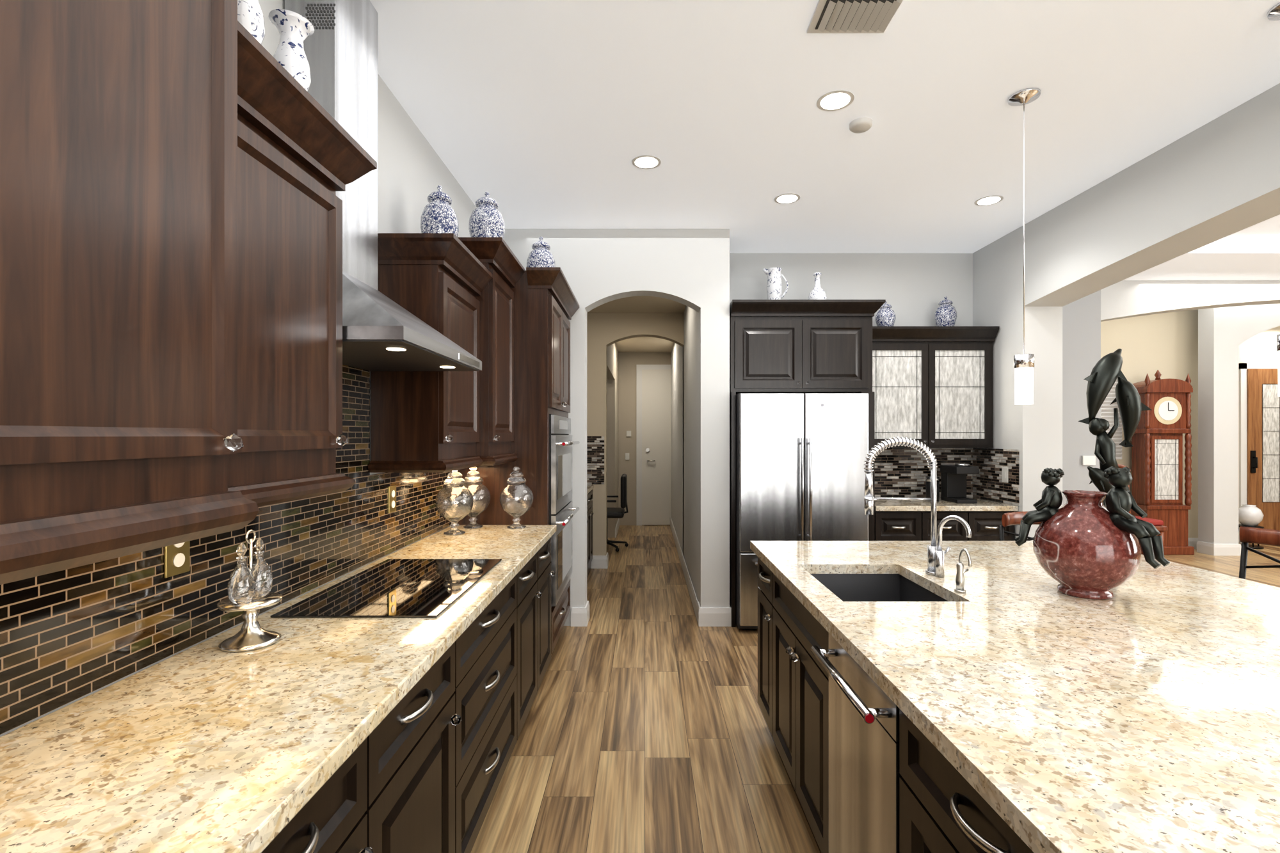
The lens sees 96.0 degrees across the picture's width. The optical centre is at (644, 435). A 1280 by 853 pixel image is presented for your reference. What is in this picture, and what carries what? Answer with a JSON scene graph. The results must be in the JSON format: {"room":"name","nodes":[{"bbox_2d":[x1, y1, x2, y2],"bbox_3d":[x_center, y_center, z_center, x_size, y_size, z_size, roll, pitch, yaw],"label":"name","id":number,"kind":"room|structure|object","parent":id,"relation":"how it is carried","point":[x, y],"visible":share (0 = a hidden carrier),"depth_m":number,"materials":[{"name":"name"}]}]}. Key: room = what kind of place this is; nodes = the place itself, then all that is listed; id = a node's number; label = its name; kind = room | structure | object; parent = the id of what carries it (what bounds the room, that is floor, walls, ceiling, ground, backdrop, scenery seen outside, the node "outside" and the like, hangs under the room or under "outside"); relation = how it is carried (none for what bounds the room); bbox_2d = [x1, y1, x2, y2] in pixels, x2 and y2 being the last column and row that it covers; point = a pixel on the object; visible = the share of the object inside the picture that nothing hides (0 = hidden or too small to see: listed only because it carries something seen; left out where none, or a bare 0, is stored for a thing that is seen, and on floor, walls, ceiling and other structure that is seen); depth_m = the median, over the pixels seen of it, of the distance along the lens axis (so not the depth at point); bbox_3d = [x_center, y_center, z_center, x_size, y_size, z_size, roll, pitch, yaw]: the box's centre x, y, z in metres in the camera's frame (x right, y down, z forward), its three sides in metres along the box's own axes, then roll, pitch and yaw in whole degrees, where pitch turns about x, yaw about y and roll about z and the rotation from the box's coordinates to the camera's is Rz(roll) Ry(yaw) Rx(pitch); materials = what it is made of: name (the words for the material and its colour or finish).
{"room":"kitchen","nodes":[
{"label":"kitchen","id":0,"kind":"room"},
{"bbox_2d":[0,0,1279,737],"bbox_3d":[6.175,-0.185,5.425,17.750,3.290,21.150,0,0,0],"label":"wall","id":1,"kind":"structure","parent":0,"point":[1088,253],"depth_m":4.41,"materials":[{"name":"white paint"}]},
{"bbox_2d":[0,0,263,540],"bbox_3d":[-0.966,-0.601,0.811,0.379,1.418,0.658,0,0,0],"label":"upper cabinet","id":2,"kind":"object","parent":1,"relation":"attached to","point":[175,175],"depth_m":0.88,"materials":[{"name":"brown wood"}]},
{"bbox_2d":[163,540,190,577],"bbox_3d":[-1.154,0.284,1.425,0.009,0.120,0.074,0,0,0],"label":"wall outlet plate","id":3,"kind":"object","parent":1,"relation":"attached to","point":[176,558],"depth_m":1.42,"materials":[{"name":"gold metal"}]},
{"bbox_2d":[0,364,451,734],"bbox_3d":[-1.161,0.110,1.236,0.005,0.859,4.470,0,0,0],"label":"backsplash","id":4,"kind":"structure","parent":1,"relation":"attached to","point":[68,636],"depth_m":1.45,"materials":[{"name":"tile"}]},
{"bbox_2d":[263,99,350,491],"bbox_3d":[-1.002,-0.306,1.364,0.306,0.828,0.523,0,0,0],"label":"upper cabinet","id":5,"kind":"object","parent":1,"relation":"attached to","point":[303,210],"depth_m":1.44,"materials":[{"name":"brown wood"}]},
{"bbox_2d":[237,0,264,44],"bbox_3d":[-0.900,-0.926,1.290,0.100,0.250,0.100,0,0,0],"label":"vase","id":6,"kind":"object","parent":5,"relation":"on","point":[250,18],"visible":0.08,"depth_m":1.27,"materials":[{"name":"ceramic"}]},
{"bbox_2d":[268,8,314,91],"bbox_3d":[-0.900,-0.926,1.470,0.100,0.250,0.100,0,0,0],"label":"vase","id":7,"kind":"object","parent":5,"relation":"on","point":[295,30],"visible":0.52,"depth_m":1.45,"materials":[{"name":"ceramic"}]},
{"bbox_2d":[284,0,481,371],"bbox_3d":[-0.919,-0.921,2.030,0.474,1.310,0.789,0,0,0],"label":"range hood","id":8,"kind":"object","parent":1,"relation":"attached to","point":[381,331],"visible":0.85,"depth_m":1.94,"materials":[{"name":"silver metal"}]},
{"bbox_2d":[388,485,396,513],"bbox_3d":[-1.154,0.293,2.640,0.009,0.120,0.074,0,0,0],"label":"wall outlet plate","id":9,"kind":"object","parent":1,"relation":"attached to","point":[392,489],"depth_m":2.63,"materials":[{"name":"gold metal"}]},
{"bbox_2d":[368,232,524,472],"bbox_3d":[-0.938,-0.421,2.918,0.436,1.158,1.102,0,0,0],"label":"upper cabinet","id":10,"kind":"object","parent":1,"relation":"attached to","point":[455,289],"visible":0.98,"depth_m":2.52,"materials":[{"name":"brown wood"}]},
{"bbox_2d":[420,184,458,237],"bbox_3d":[-0.960,-1.001,2.700,0.170,0.340,0.170,0,0,0],"label":"ginger jar","id":11,"kind":"object","parent":10,"relation":"on","point":[438,215],"visible":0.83,"depth_m":2.64,"materials":[{"name":"blue ceramic"}]},
{"bbox_2d":[468,192,504,239],"bbox_3d":[-0.875,-1.176,3.200,0.196,0.350,0.196,0,0,0],"label":"ginger jar","id":12,"kind":"object","parent":10,"relation":"on","point":[486,219],"visible":0.77,"depth_m":3.13,"materials":[{"name":"blue ceramic"}]},
{"bbox_2d":[586,435,604,484],"bbox_3d":[-0.803,0.275,6.315,0.723,0.529,0.005,0,0,0],"label":"backsplash","id":13,"kind":"structure","parent":1,"relation":"attached to","point":[595,444],"depth_m":6.31,"materials":[{"name":"tile"}]},
{"bbox_2d":[615,518,619,537],"bbox_3d":[-0.412,1.390,8.760,0.018,0.140,1.120,0,0,0],"label":"baseboard","id":14,"kind":"structure","parent":1,"relation":"attached to","point":[617,525],"depth_m":8.53,"materials":[{"name":"white"}]},
{"bbox_2d":[670,517,703,626],"bbox_3d":[0.422,1.390,6.856,0.018,0.140,4.928,0,0,0],"label":"baseboard","id":15,"kind":"structure","parent":1,"relation":"attached to","point":[699,611],"depth_m":5.27,"materials":[{"name":"white wood"}]},
{"bbox_2d":[874,448,970,497],"bbox_3d":[2.305,0.325,4.998,1.090,0.429,0.005,0,0,0],"label":"backsplash","id":16,"kind":"structure","parent":1,"relation":"attached to","point":[900,472],"depth_m":4.99,"materials":[{"name":"tile"}]},
{"bbox_2d":[872,326,999,447],"bbox_3d":[2.304,-0.383,4.798,1.068,0.974,0.387,0,0,0],"label":"upper cabinet","id":17,"kind":"object","parent":1,"relation":"attached to","point":[932,386],"visible":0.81,"depth_m":4.68,"materials":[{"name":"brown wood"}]},
{"bbox_2d":[874,301,895,326],"bbox_3d":[2.016,-0.996,4.820,0.160,0.250,0.160,0,0,0],"label":"ginger jar","id":18,"kind":"object","parent":17,"relation":"on","point":[885,315],"visible":0.73,"depth_m":4.76,"materials":[{"name":"blue ceramic"}]},
{"bbox_2d":[934,296,957,326],"bbox_3d":[2.520,-1.016,4.820,0.170,0.290,0.170,0,0,0],"label":"ginger jar","id":19,"kind":"object","parent":17,"relation":"on","point":[945,314],"visible":0.75,"depth_m":4.76,"materials":[{"name":"blue ceramic"}]},
{"bbox_2d":[970,448,1019,506],"bbox_3d":[2.847,0.325,4.675,0.005,0.429,0.590,0,0,0],"label":"backsplash","id":20,"kind":"structure","parent":1,"relation":"attached to","point":[988,485],"depth_m":4.67,"materials":[{"name":"tile"}]},
{"bbox_2d":[1001,467,1007,483],"bbox_3d":[2.841,0.312,4.540,0.010,0.120,0.074,0,0,0],"label":"wall outlet plate","id":21,"kind":"object","parent":1,"relation":"attached to","point":[1004,470],"depth_m":4.53,"materials":[{"name":"white plastic"}]},
{"bbox_2d":[1081,455,1095,465],"bbox_3d":[4.311,0.244,5.590,0.120,0.090,0.020,0,0,0],"label":"wall outlet plate","id":22,"kind":"object","parent":1,"relation":"attached to","point":[1086,460],"depth_m":5.58,"materials":[{"name":"white plastic"}]},
{"bbox_2d":[1100,378,1122,459],"bbox_3d":[5.980,-0.240,7.383,0.280,1.100,0.035,0,0,0],"label":"window blinds","id":23,"kind":"object","parent":1,"relation":"attached to","point":[1106,411],"visible":0.21,"depth_m":7.38,"materials":[{"name":"white"}]},
{"bbox_2d":[1188,538,1198,546],"bbox_3d":[5.923,1.390,7.391,2.974,0.140,0.018,0,0,0],"label":"baseboard","id":24,"kind":"structure","parent":1,"relation":"attached to","point":[1190,540],"depth_m":7.38,"materials":[{"name":"white wood"}]},
{"bbox_2d":[1192,540,1241,555],"bbox_3d":[7.060,1.390,7.081,0.336,0.140,0.218,0,0,0],"label":"baseboard","id":25,"kind":"structure","parent":1,"relation":"attached to","point":[1202,547],"depth_m":6.98,"materials":[{"name":"white"}]},
{"bbox_2d":[1239,362,1279,542],"bbox_3d":[8.600,0.240,7.796,1.000,2.440,0.109,0,0,0],"label":"front door","id":26,"kind":"structure","parent":1,"relation":"in","point":[1259,443],"depth_m":7.80,"materials":[{"name":"brown"}]},
{"bbox_2d":[625,364,671,525],"bbox_3d":[0.325,0.160,9.284,1.270,2.600,0.071,0,0,0],"label":"door","id":27,"kind":"structure","parent":0,"point":[653,444],"depth_m":9.31,"materials":[{"name":"paint"},{"name":"painted wood"},{"name":"nickel"}]},
{"bbox_2d":[369,0,1279,352],"bbox_3d":[6.750,-1.580,5.500,16.500,0.480,21.000,0,0,0],"label":"ceiling","id":28,"kind":"structure","parent":0,"point":[544,114],"depth_m":2.79,"materials":[{"name":"white paint"}]},
{"bbox_2d":[631,154,661,169],"bbox_3d":[0.011,-1.577,3.330,0.170,0.004,0.170,0,0,0],"label":"recessed light","id":29,"kind":"object","parent":28,"relation":"in","point":[646,162],"visible":1,"depth_m":3.32,"materials":[{"name":"white"}]},
{"bbox_2d":[774,193,800,204],"bbox_3d":[0.952,-1.577,3.843,0.170,0.004,0.170,0,0,0],"label":"recessed light","id":30,"kind":"object","parent":28,"relation":"in","point":[786,198],"visible":1,"depth_m":3.83,"materials":[{"name":"white"}]},
{"bbox_2d":[816,89,854,111],"bbox_3d":[0.900,-1.577,2.719,0.170,0.004,0.170,0,0,0],"label":"recessed light","id":31,"kind":"object","parent":28,"relation":"in","point":[835,100],"visible":1,"depth_m":2.71,"materials":[{"name":"white"}]},
{"bbox_2d":[806,0,903,33],"bbox_3d":[0.783,-1.567,2.148,0.300,0.025,0.200,0,0,0],"label":"ceiling vent","id":32,"kind":"object","parent":28,"relation":"in","point":[852,16],"visible":1,"depth_m":2.15,"materials":[{"name":"white metal"}]},
{"bbox_2d":[849,117,872,133],"bbox_3d":[1.094,-1.565,2.914,0.110,0.029,0.110,0,0,0],"label":"smoke detector","id":33,"kind":"object","parent":28,"relation":"attached to","point":[861,125],"visible":1,"depth_m":2.89,"materials":[{"name":"white plastic"}]},
{"bbox_2d":[974,195,1003,206],"bbox_3d":[2.316,-1.577,3.875,0.170,0.004,0.170,0,0,0],"label":"recessed light","id":34,"kind":"object","parent":28,"relation":"in","point":[989,200],"visible":1,"depth_m":3.87,"materials":[{"name":"white"}]},
{"bbox_2d":[1007,87,1041,405],"bbox_3d":[1.768,-0.861,2.683,0.132,1.436,0.132,0,0,0],"label":"pendant light","id":35,"kind":"object","parent":28,"relation":"hanging from","point":[1023,365],"visible":1,"depth_m":2.66,"materials":[{"name":"white glass"}]},
{"bbox_2d":[1266,2,1279,396],"bbox_3d":[2.382,-0.861,2.116,0.132,1.436,0.132,0,0,0],"label":"pendant light","id":36,"kind":"object","parent":28,"relation":"hanging from","point":[1273,13],"visible":1,"depth_m":2.13,"materials":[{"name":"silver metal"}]},
{"bbox_2d":[470,525,1279,852],"bbox_3d":[5.000,1.460,5.500,20.000,0.001,21.000,0,0,0],"label":"floor","id":37,"kind":"structure","parent":0,"point":[646,729],"depth_m":2.78,"materials":[{"name":"brown wood"}]},
{"bbox_2d":[266,716,391,852],"bbox_3d":[-0.858,1.020,0.913,0.595,0.879,0.631,0,0,0],"label":"base cabinet","id":38,"kind":"object","parent":37,"relation":"on","point":[353,815],"depth_m":1.12,"materials":[{"name":"brown wood"}]},
{"bbox_2d":[391,637,463,852],"bbox_3d":[-0.858,1.020,1.406,0.595,0.879,0.603,0,0,0],"label":"base cabinet","id":39,"kind":"object","parent":37,"relation":"on","point":[427,726],"depth_m":1.52,"materials":[{"name":"brown wood"}]},
{"bbox_2d":[0,524,556,852],"bbox_3d":[-0.842,0.559,1.234,0.627,0.039,4.468,0,0,0],"label":"countertop","id":40,"kind":"structure","parent":39,"relation":"on","point":[205,748],"depth_m":1.05,"materials":[{"name":"beige stone"}]},
{"bbox_2d":[216,529,282,652],"bbox_3d":[-1.022,0.392,1.495,0.140,0.294,0.140,0,0,0],"label":"cruet","id":41,"kind":"object","parent":40,"relation":"on","point":[249,589],"visible":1,"depth_m":1.47,"materials":[{"name":"silver metal"}]},
{"bbox_2d":[270,559,501,617],"bbox_3d":[-0.859,0.536,2.090,0.492,0.006,0.780,0,0,0],"label":"cooktop","id":42,"kind":"object","parent":40,"relation":"in","point":[411,588],"visible":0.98,"depth_m":1.97,"materials":[{"name":"black glass"}]},
{"bbox_2d":[435,469,473,535],"bbox_3d":[-1.037,0.354,3.145,0.201,0.370,0.201,0,0,0],"label":"apothecary jar","id":43,"kind":"object","parent":40,"relation":"on","point":[454,502],"visible":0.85,"depth_m":3.09,"materials":[{"name":"clear glass"}]},
{"bbox_2d":[463,466,490,529],"bbox_3d":[-1.000,0.358,3.362,0.197,0.363,0.197,0,0,0],"label":"apothecary jar","id":44,"kind":"object","parent":40,"relation":"on","point":[477,488],"visible":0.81,"depth_m":3.32,"materials":[{"name":"clear glass"}]},
{"bbox_2d":[499,466,533,529],"bbox_3d":[-0.744,0.360,3.350,0.195,0.359,0.195,0,0,0],"label":"apothecary jar","id":45,"kind":"object","parent":40,"relation":"on","point":[516,498],"visible":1,"depth_m":3.30,"materials":[{"name":"clear glass"}]},
{"bbox_2d":[463,568,524,852],"bbox_3d":[-0.858,1.020,2.120,0.595,0.879,0.949,0,0,0],"label":"base cabinet","id":46,"kind":"object","parent":37,"relation":"on","point":[494,646],"depth_m":2.11,"materials":[{"name":"brown wood"}]},
{"bbox_2d":[456,267,579,653],"bbox_3d":[-0.822,0.234,3.906,0.669,2.453,1.001,0,0,0],"label":"tall cabinet","id":47,"kind":"object","parent":37,"relation":"on","point":[546,306],"visible":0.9,"depth_m":3.47,"materials":[{"name":"brown wood"}]},
{"bbox_2d":[526,236,555,267],"bbox_3d":[-0.700,-1.169,3.900,0.194,0.350,0.194,0,0,0],"label":"ginger jar","id":48,"kind":"object","parent":47,"relation":"on","point":[540,255],"visible":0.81,"depth_m":3.83,"materials":[{"name":"blue ceramic"}]},
{"bbox_2d":[524,550,542,721],"bbox_3d":[-0.858,1.020,2.806,0.595,0.879,0.547,0,0,0],"label":"base cabinet","id":49,"kind":"object","parent":37,"relation":"on","point":[534,569],"depth_m":2.94,"materials":[{"name":"brown wood"}]},
{"bbox_2d":[542,537,555,679],"bbox_3d":[-0.858,1.020,3.212,0.595,0.879,0.512,0,0,0],"label":"base cabinet","id":50,"kind":"object","parent":37,"relation":"on","point":[547,573],"depth_m":3.33,"materials":[{"name":"brown wood"}]},
{"bbox_2d":[586,492,589,577],"bbox_3d":[-0.860,1.020,5.450,0.592,0.879,0.684,0,0,0],"label":"base cabinet","id":51,"kind":"object","parent":37,"relation":"on","point":[587,493],"depth_m":5.80,"materials":[{"name":"brown wood"}]},
{"bbox_2d":[589,487,593,571],"bbox_3d":[-0.860,1.020,5.982,0.592,0.879,0.629,0,0,0],"label":"base cabinet","id":52,"kind":"object","parent":37,"relation":"on","point":[591,491],"depth_m":6.12,"materials":[{"name":"brown wood"}]},
{"bbox_2d":[586,484,593,492],"bbox_3d":[-0.856,0.559,5.443,0.601,0.039,1.707,0,0,0],"label":"countertop","id":53,"kind":"structure","parent":52,"relation":"on","point":[589,486],"depth_m":6.04,"materials":[{"name":"beige stone"}]},
{"bbox_2d":[606,473,628,551],"bbox_3d":[-0.499,0.984,7.429,0.583,0.948,0.589,0,0,0],"label":"office chair","id":54,"kind":"object","parent":37,"relation":"on","point":[616,512],"visible":0.58,"depth_m":7.21,"materials":[{"name":"black plastic"}]},
{"bbox_2d":[736,392,868,629],"bbox_3d":[1.173,0.565,4.572,0.945,1.750,0.836,0,0,0],"label":"fridge","id":55,"kind":"object","parent":37,"relation":"on","point":[800,459],"visible":0.52,"depth_m":4.22,"materials":[{"name":"grey metal"}]},
{"bbox_2d":[729,299,885,627],"bbox_3d":[1.238,0.220,4.667,1.153,2.480,0.663,0,0,0],"label":"tall cabinet","id":56,"kind":"object","parent":37,"relation":"on","point":[804,346],"visible":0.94,"depth_m":4.40,"materials":[{"name":"brown wood"}]},
{"bbox_2d":[762,267,788,299],"bbox_3d":[1.069,-1.192,4.700,0.211,0.343,0.124,0,0,0],"label":"pitcher","id":57,"kind":"object","parent":56,"relation":"on","point":[774,285],"visible":0.71,"depth_m":4.65,"materials":[{"name":"ceramic"}]},
{"bbox_2d":[807,272,826,299],"bbox_3d":[1.405,-1.171,4.680,0.150,0.300,0.150,0,0,0],"label":"bottle vase","id":58,"kind":"object","parent":56,"relation":"on","point":[817,292],"visible":0.6,"depth_m":4.64,"materials":[{"name":"ceramic"}]},
{"bbox_2d":[750,548,1039,852],"bbox_3d":[1.356,1.020,0.953,1.707,0.879,3.904,0,0,0],"label":"kitchen island","id":59,"kind":"object","parent":37,"relation":"on","point":[865,776],"depth_m":1.55,"materials":[{"name":"brown wood"}]},
{"bbox_2d":[750,540,1279,852],"bbox_3d":[0.801,0.559,0.973,0.520,0.039,3.944,0,0,0],"label":"island countertop","id":60,"kind":"structure","parent":59,"relation":"on","point":[1081,757],"depth_m":1.05,"materials":[{"name":"beige stone"}]},
{"bbox_2d":[806,568,952,599],"bbox_3d":[0.853,0.673,2.138,0.440,0.213,0.558,0,0,0],"label":"sink","id":61,"kind":"object","parent":60,"relation":"in","point":[847,584],"depth_m":2.42,"materials":[{"name":"black metal"}]},
{"bbox_2d":[864,436,971,577],"bbox_3d":[1.032,0.272,2.196,0.352,0.534,0.148,0,0,0],"label":"faucet","id":62,"kind":"object","parent":60,"relation":"on","point":[936,553],"visible":1,"depth_m":2.23,"materials":[{"name":"silver metal"}]},
{"bbox_2d":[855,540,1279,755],"bbox_3d":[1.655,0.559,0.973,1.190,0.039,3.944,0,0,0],"label":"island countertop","id":63,"kind":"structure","parent":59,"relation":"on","point":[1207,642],"depth_m":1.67,"materials":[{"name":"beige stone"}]},
{"bbox_2d":[954,548,971,593],"bbox_3d":[1.094,0.462,1.960,0.050,0.155,0.083,0,0,0],"label":"tap","id":64,"kind":"object","parent":63,"relation":"on","point":[960,581],"visible":1,"depth_m":1.97,"materials":[{"name":"silver metal"}]},
{"bbox_2d":[1014,465,1169,599],"bbox_3d":[1.476,0.320,1.929,0.336,0.438,0.354,0,0,0],"label":"urn","id":65,"kind":"object","parent":63,"relation":"on","point":[1086,544],"visible":1,"depth_m":1.87,"materials":[{"name":"red ceramic"}]},
{"bbox_2d":[1077,348,1151,507],"bbox_3d":[2.838,0.467,3.520,0.496,1.986,0.420,0,0,0],"label":"bronze sculpture","id":66,"kind":"object","parent":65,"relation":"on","point":[1106,372],"visible":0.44,"depth_m":3.46,"materials":[{"name":"grey metal"}]},
{"bbox_2d":[874,497,1018,540],"bbox_3d":[2.301,1.000,4.686,1.082,0.920,0.612,0,0,0],"label":"base cabinet","id":67,"kind":"object","parent":37,"relation":"on","point":[902,520],"visible":0.21,"depth_m":4.41,"materials":[{"name":"brown wood"}]},
{"bbox_2d":[925,476,939,501],"bbox_3d":[2.360,0.439,4.720,0.104,0.200,0.104,0,0,0],"label":"canister","id":68,"kind":"object","parent":67,"relation":"on","point":[928,486],"visible":0.56,"depth_m":4.69,"materials":[{"name":"black plastic"}]},
{"bbox_2d":[940,463,979,503],"bbox_3d":[2.550,0.384,4.670,0.180,0.310,0.260,0,0,0],"label":"coffee maker","id":69,"kind":"object","parent":67,"relation":"on","point":[953,483],"visible":0.98,"depth_m":4.70,"materials":[{"name":"black plastic"}]},
{"bbox_2d":[999,511,1041,540],"bbox_3d":[2.307,0.958,3.196,0.472,1.005,0.523,0,0,-6],"label":"counter stool","id":70,"kind":"object","parent":37,"relation":"on","point":[1012,518],"visible":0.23,"depth_m":3.38,"materials":[{"name":"brown leather"}]},
{"bbox_2d":[1117,464,1167,549],"bbox_3d":[5.270,0.889,6.311,0.480,1.142,0.502,0,0,0],"label":"dining chair","id":71,"kind":"object","parent":37,"relation":"on","point":[1159,526],"visible":0.17,"depth_m":6.08,"materials":[{"name":"red leather"}]},
{"bbox_2d":[1130,369,1194,554],"bbox_3d":[6.400,0.320,7.162,0.600,2.280,0.305,0,0,0],"label":"grandfather clock","id":72,"kind":"object","parent":37,"relation":"on","point":[1164,424],"visible":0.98,"depth_m":7.04,"materials":[{"name":"red wood"}]},
{"bbox_2d":[1238,524,1263,549],"bbox_3d":[7.875,1.320,7.500,0.260,0.280,0.260,0,0,0],"label":"stand","id":73,"kind":"object","parent":37,"relation":"on","point":[1253,546],"visible":0.46,"depth_m":7.43,"materials":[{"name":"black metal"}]},
{"bbox_2d":[1238,504,1263,526],"bbox_3d":[7.875,1.044,7.500,0.260,0.270,0.260,0,0,0],"label":"pot","id":74,"kind":"object","parent":73,"relation":"on","point":[1251,515],"visible":0.96,"depth_m":7.43,"materials":[{"name":"white ceramic"}]},
{"bbox_2d":[1239,526,1279,579],"bbox_3d":[2.806,0.958,2.680,0.524,1.005,0.472,0,0,0],"label":"counter stool","id":75,"kind":"object","parent":37,"relation":"on","point":[1261,536],"visible":0.27,"depth_m":2.83,"materials":[{"name":"brown leather"}]}
]}

